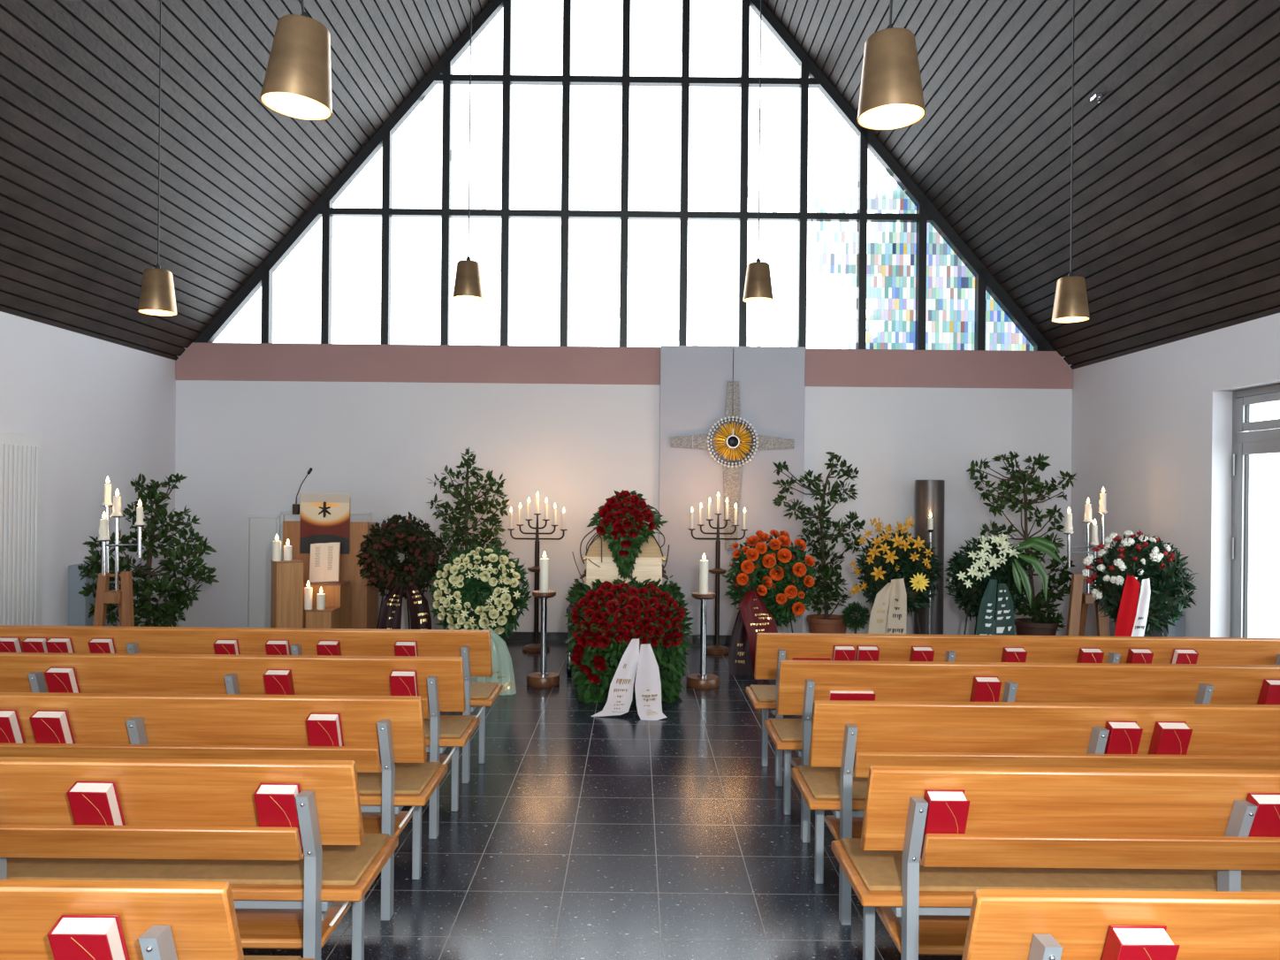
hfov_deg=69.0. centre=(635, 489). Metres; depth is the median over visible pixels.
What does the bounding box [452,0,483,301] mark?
pendant lamp
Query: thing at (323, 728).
book
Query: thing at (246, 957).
seat cushion
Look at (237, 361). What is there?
beam
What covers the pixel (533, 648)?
candelabrum
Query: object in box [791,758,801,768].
shelf
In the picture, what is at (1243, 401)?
window
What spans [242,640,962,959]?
floor
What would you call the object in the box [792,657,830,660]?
book
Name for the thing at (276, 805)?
book
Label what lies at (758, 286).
pendant lamp
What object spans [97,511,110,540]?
candle
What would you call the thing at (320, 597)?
candle
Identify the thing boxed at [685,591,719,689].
candle holder
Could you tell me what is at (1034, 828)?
bench
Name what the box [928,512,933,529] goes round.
candle
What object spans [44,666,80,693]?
book
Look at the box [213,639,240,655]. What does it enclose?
book
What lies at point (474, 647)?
bench
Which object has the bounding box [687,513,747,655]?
candelabrum
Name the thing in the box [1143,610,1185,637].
pedestal
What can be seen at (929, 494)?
column
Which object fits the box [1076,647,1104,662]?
book
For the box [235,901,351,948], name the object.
shelf
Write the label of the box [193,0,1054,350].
window
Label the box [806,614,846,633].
pot
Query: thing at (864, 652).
book
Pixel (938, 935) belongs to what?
shelf
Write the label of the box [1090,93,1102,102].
ceiling hook
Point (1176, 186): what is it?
ceiling
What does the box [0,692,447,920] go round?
bench
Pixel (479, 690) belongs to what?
seat cushion
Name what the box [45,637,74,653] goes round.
book
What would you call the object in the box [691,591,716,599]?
drip tray
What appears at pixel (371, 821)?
shelf
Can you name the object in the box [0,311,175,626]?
wall
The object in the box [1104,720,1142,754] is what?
book
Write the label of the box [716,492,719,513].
candle
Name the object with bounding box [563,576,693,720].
arrangement
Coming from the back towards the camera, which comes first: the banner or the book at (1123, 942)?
the banner
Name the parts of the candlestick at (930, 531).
stem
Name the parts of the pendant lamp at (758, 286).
lamp shade, lamp shade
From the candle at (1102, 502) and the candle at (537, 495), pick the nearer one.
the candle at (1102, 502)
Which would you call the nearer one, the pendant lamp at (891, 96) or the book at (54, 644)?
the pendant lamp at (891, 96)
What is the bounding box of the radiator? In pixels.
[0,431,43,625]
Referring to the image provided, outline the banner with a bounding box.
[299,493,350,554]
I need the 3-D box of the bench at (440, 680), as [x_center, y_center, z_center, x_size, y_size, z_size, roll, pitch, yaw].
[-2.397,1.225,4.692,3.130,0.882,0.577,1,0,0]
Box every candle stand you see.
[92,504,146,626]
[1063,512,1110,636]
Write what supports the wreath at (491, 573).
on the floor
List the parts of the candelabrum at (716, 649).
arm, arm, stem, arm, arm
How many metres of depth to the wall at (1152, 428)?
8.39 m
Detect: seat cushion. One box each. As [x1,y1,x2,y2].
[6,833,389,885]
[243,955,302,959]
[357,761,441,794]
[423,715,474,738]
[470,681,497,699]
[749,685,776,701]
[769,717,812,741]
[797,765,868,799]
[839,838,1279,891]
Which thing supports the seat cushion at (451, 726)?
on the bench at (440, 680)
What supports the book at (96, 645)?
in the bench at (474, 647)
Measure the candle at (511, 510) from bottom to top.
0.228 m
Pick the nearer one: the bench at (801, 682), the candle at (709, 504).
the bench at (801, 682)
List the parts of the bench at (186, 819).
post, backrest, long rail, post, seat, rail, leg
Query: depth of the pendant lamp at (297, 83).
3.20 m
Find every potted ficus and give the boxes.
[77,472,220,626]
[772,451,865,633]
[966,450,1077,635]
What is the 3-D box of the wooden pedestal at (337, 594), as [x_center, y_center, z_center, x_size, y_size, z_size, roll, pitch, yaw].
[-2.935,1.268,8.770,0.399,0.785,0.306,1,0,0]
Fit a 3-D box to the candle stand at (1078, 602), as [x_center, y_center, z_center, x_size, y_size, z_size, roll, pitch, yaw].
[4.234,0.975,8.842,0.454,1.516,0.345,1,0,0]
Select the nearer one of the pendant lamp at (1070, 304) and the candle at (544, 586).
the pendant lamp at (1070, 304)
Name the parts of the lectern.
panel, panel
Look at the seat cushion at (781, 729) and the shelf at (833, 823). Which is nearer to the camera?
the shelf at (833, 823)
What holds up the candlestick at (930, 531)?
on the floor
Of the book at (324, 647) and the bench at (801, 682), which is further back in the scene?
the book at (324, 647)
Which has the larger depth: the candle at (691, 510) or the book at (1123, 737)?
the candle at (691, 510)
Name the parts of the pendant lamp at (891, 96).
lamp shade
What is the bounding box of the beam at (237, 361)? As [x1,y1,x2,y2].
[175,342,1073,388]
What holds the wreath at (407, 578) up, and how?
on the floor
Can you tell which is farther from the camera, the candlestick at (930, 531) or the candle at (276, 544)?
the candlestick at (930, 531)
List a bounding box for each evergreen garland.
[565,579,585,607]
[668,574,685,602]
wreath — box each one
[355,511,446,629]
[428,542,532,695]
[721,529,817,675]
[849,513,943,634]
[944,533,1065,635]
[1081,529,1198,636]
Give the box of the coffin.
[579,529,668,588]
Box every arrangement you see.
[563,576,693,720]
[571,489,669,583]
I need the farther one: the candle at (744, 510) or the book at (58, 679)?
the candle at (744, 510)
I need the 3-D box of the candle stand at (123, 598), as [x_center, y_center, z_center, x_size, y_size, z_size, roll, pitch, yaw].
[-4.048,0.886,7.388,0.427,1.526,0.355,1,0,0]
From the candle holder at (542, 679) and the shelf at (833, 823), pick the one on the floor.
the candle holder at (542, 679)
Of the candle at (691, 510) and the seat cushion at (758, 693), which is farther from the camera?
the candle at (691, 510)
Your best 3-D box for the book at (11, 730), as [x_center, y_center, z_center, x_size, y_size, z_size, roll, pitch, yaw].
[-2.449,0.959,3.610,0.116,0.219,0.124,1,0,-1]
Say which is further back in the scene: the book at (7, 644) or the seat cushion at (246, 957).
the book at (7, 644)
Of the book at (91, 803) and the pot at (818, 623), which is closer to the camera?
the book at (91, 803)
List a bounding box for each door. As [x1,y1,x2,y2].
[244,510,372,627]
[1230,383,1279,637]
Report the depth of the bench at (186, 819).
2.78 m
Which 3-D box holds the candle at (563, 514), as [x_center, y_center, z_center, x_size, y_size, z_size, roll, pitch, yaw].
[-0.750,0.299,9.720,0.027,0.228,0.026,1,0,0]
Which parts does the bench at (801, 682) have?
seat, leg, rail, post, post, backrest, post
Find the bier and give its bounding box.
[566,602,666,674]
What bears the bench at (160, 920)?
on the floor
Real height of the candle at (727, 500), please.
0.228 m
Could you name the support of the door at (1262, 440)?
in the wall at (1152, 428)
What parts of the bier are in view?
leg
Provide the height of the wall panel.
3.290 m
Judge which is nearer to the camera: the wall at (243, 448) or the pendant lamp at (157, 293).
the pendant lamp at (157, 293)
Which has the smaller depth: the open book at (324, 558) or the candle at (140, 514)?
the candle at (140, 514)
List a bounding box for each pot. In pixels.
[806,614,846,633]
[1014,617,1059,635]
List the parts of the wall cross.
cross arm, cross arm, cross arm, cross arm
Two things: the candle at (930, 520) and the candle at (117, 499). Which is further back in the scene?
the candle at (930, 520)
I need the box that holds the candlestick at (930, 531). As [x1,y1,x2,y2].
[925,529,935,634]
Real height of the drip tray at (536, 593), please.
0.048 m
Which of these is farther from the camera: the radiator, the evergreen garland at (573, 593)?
the evergreen garland at (573, 593)
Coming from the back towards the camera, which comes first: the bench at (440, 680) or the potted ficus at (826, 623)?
the potted ficus at (826, 623)
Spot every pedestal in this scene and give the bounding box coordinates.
[270,559,304,628]
[303,580,350,628]
[304,607,340,628]
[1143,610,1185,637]
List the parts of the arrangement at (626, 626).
flower frame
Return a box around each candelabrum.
[507,513,567,653]
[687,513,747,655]
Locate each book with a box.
[0,637,22,652]
[0,709,25,743]
[21,637,47,652]
[29,709,75,743]
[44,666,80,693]
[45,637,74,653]
[47,914,129,959]
[66,780,125,825]
[88,638,116,653]
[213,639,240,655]
[253,783,303,853]
[263,669,294,694]
[265,640,290,655]
[305,712,343,746]
[309,542,340,582]
[316,640,341,655]
[389,670,419,696]
[394,640,418,656]
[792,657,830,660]
[829,691,876,700]
[831,645,855,660]
[855,645,879,661]
[909,646,934,661]
[920,789,970,859]
[969,676,1001,701]
[1000,647,1027,662]
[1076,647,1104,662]
[1101,925,1179,959]
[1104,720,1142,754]
[1126,647,1153,663]
[1148,721,1192,754]
[1170,648,1198,663]
[1246,792,1279,837]
[1257,678,1279,704]
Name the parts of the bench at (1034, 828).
leg, rail, seat, post, long rail, backrest, post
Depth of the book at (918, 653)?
5.26 m
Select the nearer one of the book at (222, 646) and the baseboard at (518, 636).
the book at (222, 646)
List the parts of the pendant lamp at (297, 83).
lamp shade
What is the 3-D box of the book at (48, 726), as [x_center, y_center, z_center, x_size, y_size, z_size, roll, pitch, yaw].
[-2.254,0.961,3.610,0.116,0.219,0.124,1,0,1]
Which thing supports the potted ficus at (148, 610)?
on the floor
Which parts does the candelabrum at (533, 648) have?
arm, arm, stem, arm, arm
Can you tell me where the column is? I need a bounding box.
[914,480,944,634]
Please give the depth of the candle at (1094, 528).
8.70 m
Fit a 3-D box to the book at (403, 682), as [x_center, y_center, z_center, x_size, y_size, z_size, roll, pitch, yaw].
[-1.106,0.972,4.460,0.116,0.219,0.124,1,0,0]
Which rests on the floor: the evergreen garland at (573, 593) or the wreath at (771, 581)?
the wreath at (771, 581)
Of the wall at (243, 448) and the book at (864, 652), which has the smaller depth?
the book at (864, 652)
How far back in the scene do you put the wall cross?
10.26 m
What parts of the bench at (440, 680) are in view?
post, post, backrest, post, rail, seat, leg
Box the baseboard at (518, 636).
[499,632,731,643]
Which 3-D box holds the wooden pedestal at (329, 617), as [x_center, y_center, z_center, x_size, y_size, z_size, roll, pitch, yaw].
[-2.816,1.368,8.380,0.233,0.588,0.266,1,0,0]
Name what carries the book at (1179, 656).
in the bench at (771, 648)
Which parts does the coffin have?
lid, handle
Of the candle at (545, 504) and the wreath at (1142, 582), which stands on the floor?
the wreath at (1142, 582)
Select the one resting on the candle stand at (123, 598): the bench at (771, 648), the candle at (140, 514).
the candle at (140, 514)
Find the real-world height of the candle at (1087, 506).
0.226 m
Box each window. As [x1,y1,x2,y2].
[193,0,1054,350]
[1234,391,1279,431]
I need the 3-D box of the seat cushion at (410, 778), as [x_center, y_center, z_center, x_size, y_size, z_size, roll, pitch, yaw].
[-2.397,1.193,3.907,3.080,0.018,0.400,1,0,0]
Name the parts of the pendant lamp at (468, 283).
lamp shade, lamp shade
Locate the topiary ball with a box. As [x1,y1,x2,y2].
[840,601,870,633]
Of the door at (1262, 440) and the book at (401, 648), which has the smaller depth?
the book at (401, 648)
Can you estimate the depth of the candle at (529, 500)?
9.71 m
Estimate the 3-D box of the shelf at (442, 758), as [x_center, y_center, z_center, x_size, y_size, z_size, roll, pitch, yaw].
[-2.399,1.381,4.705,2.880,0.030,0.300,1,0,0]
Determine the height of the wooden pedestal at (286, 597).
1.024 m
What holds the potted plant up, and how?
on the floor
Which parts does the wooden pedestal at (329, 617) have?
plate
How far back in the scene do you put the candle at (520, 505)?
9.71 m
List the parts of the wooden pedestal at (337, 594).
plate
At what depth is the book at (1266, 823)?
2.72 m
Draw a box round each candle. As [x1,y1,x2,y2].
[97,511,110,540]
[101,477,113,504]
[111,488,122,515]
[134,499,144,525]
[272,533,281,561]
[283,539,292,560]
[304,580,312,609]
[316,586,325,609]
[510,507,512,528]
[518,502,521,524]
[527,497,530,518]
[536,492,539,513]
[539,552,548,592]
[544,498,547,519]
[553,503,556,525]
[562,508,564,529]
[690,507,693,528]
[699,503,701,524]
[699,553,708,594]
[708,498,710,518]
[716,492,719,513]
[725,497,728,519]
[734,503,737,525]
[743,507,746,529]
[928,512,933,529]
[1064,507,1074,533]
[1082,498,1092,521]
[1089,518,1098,544]
[1097,487,1107,512]
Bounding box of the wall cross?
[670,348,794,549]
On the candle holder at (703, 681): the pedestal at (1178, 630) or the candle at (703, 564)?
the candle at (703, 564)
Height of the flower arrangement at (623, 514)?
0.857 m
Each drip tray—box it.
[532,590,556,597]
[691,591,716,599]
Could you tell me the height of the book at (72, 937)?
0.219 m
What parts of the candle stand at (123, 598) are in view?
leg, drip plate, drip plate, leg, leg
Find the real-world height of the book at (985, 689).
0.219 m
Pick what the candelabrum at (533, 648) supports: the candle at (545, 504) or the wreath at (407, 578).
the candle at (545, 504)
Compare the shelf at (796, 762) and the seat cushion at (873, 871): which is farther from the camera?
the shelf at (796, 762)
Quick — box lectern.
[282,467,379,628]
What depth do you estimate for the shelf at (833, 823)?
3.88 m
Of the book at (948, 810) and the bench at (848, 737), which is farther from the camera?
the bench at (848, 737)
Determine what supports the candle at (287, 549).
on the wooden pedestal at (286, 597)
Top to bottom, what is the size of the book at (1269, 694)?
0.219 m
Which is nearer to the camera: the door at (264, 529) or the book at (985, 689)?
the book at (985, 689)
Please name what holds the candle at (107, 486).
on the candle stand at (123, 598)
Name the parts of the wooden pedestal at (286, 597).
plate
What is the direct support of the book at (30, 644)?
in the bench at (474, 647)
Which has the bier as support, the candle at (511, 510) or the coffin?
the coffin
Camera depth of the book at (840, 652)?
5.26 m
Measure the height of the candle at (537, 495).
0.228 m
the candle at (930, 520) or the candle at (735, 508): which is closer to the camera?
the candle at (930, 520)
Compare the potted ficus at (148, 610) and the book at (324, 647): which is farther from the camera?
the potted ficus at (148, 610)
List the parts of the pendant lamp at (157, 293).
lamp shade, lamp shade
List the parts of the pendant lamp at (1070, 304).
lamp shade, lamp shade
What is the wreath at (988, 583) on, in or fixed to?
on the floor
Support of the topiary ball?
on the floor
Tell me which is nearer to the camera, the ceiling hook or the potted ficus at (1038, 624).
the ceiling hook
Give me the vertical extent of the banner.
0.583 m
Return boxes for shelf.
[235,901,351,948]
[361,811,411,837]
[426,754,451,764]
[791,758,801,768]
[824,815,863,840]
[876,906,969,955]
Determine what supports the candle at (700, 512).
on the candelabrum at (716, 649)
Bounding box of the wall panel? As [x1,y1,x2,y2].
[658,345,805,634]
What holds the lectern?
on the floor
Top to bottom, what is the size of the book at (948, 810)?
0.219 m
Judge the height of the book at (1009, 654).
0.219 m
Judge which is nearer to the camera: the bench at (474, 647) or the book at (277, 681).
the book at (277, 681)
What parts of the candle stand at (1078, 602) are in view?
leg, leg, leg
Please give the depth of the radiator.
7.73 m
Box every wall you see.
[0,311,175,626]
[174,347,1072,635]
[1069,312,1279,637]
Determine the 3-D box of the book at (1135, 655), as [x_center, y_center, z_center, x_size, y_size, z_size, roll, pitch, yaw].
[2.864,1.012,5.310,0.116,0.219,0.124,1,0,0]
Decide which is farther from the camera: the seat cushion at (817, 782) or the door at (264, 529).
the door at (264, 529)
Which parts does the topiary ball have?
stem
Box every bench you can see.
[0,624,502,783]
[0,652,479,838]
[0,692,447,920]
[0,756,398,959]
[0,879,314,959]
[745,632,1279,785]
[764,660,1279,842]
[791,700,1279,924]
[830,765,1279,959]
[961,889,1279,959]
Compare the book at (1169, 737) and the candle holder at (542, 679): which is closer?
the book at (1169, 737)
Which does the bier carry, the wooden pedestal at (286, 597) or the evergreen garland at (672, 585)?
the evergreen garland at (672, 585)
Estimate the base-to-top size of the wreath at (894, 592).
1.487 m
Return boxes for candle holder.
[526,590,559,687]
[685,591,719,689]
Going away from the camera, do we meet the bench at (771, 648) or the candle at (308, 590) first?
the bench at (771, 648)
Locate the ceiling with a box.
[0,0,1279,369]
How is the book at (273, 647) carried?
in the bench at (474, 647)
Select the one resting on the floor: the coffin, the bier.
the bier
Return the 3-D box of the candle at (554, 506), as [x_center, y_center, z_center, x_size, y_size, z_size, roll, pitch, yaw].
[-0.843,0.252,9.720,0.027,0.228,0.026,1,0,0]
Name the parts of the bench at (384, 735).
post, backrest, long rail, post, rail, seat, leg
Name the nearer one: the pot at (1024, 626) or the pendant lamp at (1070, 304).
the pendant lamp at (1070, 304)
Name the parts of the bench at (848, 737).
leg, seat, rail, post, long rail, backrest, post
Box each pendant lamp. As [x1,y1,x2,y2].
[137,0,177,316]
[259,0,332,121]
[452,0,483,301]
[742,0,773,303]
[857,0,925,129]
[1051,0,1089,322]
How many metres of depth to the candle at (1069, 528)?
8.71 m
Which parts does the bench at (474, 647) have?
post, backrest, post, post, rail, leg, seat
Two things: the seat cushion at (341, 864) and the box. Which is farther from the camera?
the box
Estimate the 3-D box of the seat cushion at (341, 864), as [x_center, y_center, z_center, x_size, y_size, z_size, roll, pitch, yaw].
[-2.397,1.193,3.052,3.080,0.018,0.400,1,0,0]
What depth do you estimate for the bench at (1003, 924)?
1.90 m
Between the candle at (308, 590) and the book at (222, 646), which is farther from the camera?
the candle at (308, 590)
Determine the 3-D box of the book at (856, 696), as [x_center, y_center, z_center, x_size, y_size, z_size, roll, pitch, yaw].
[1.041,1.020,4.499,0.216,0.126,0.088,1,0,0]
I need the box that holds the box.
[68,561,118,626]
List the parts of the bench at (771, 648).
seat, leg, rail, post, post, backrest, post, post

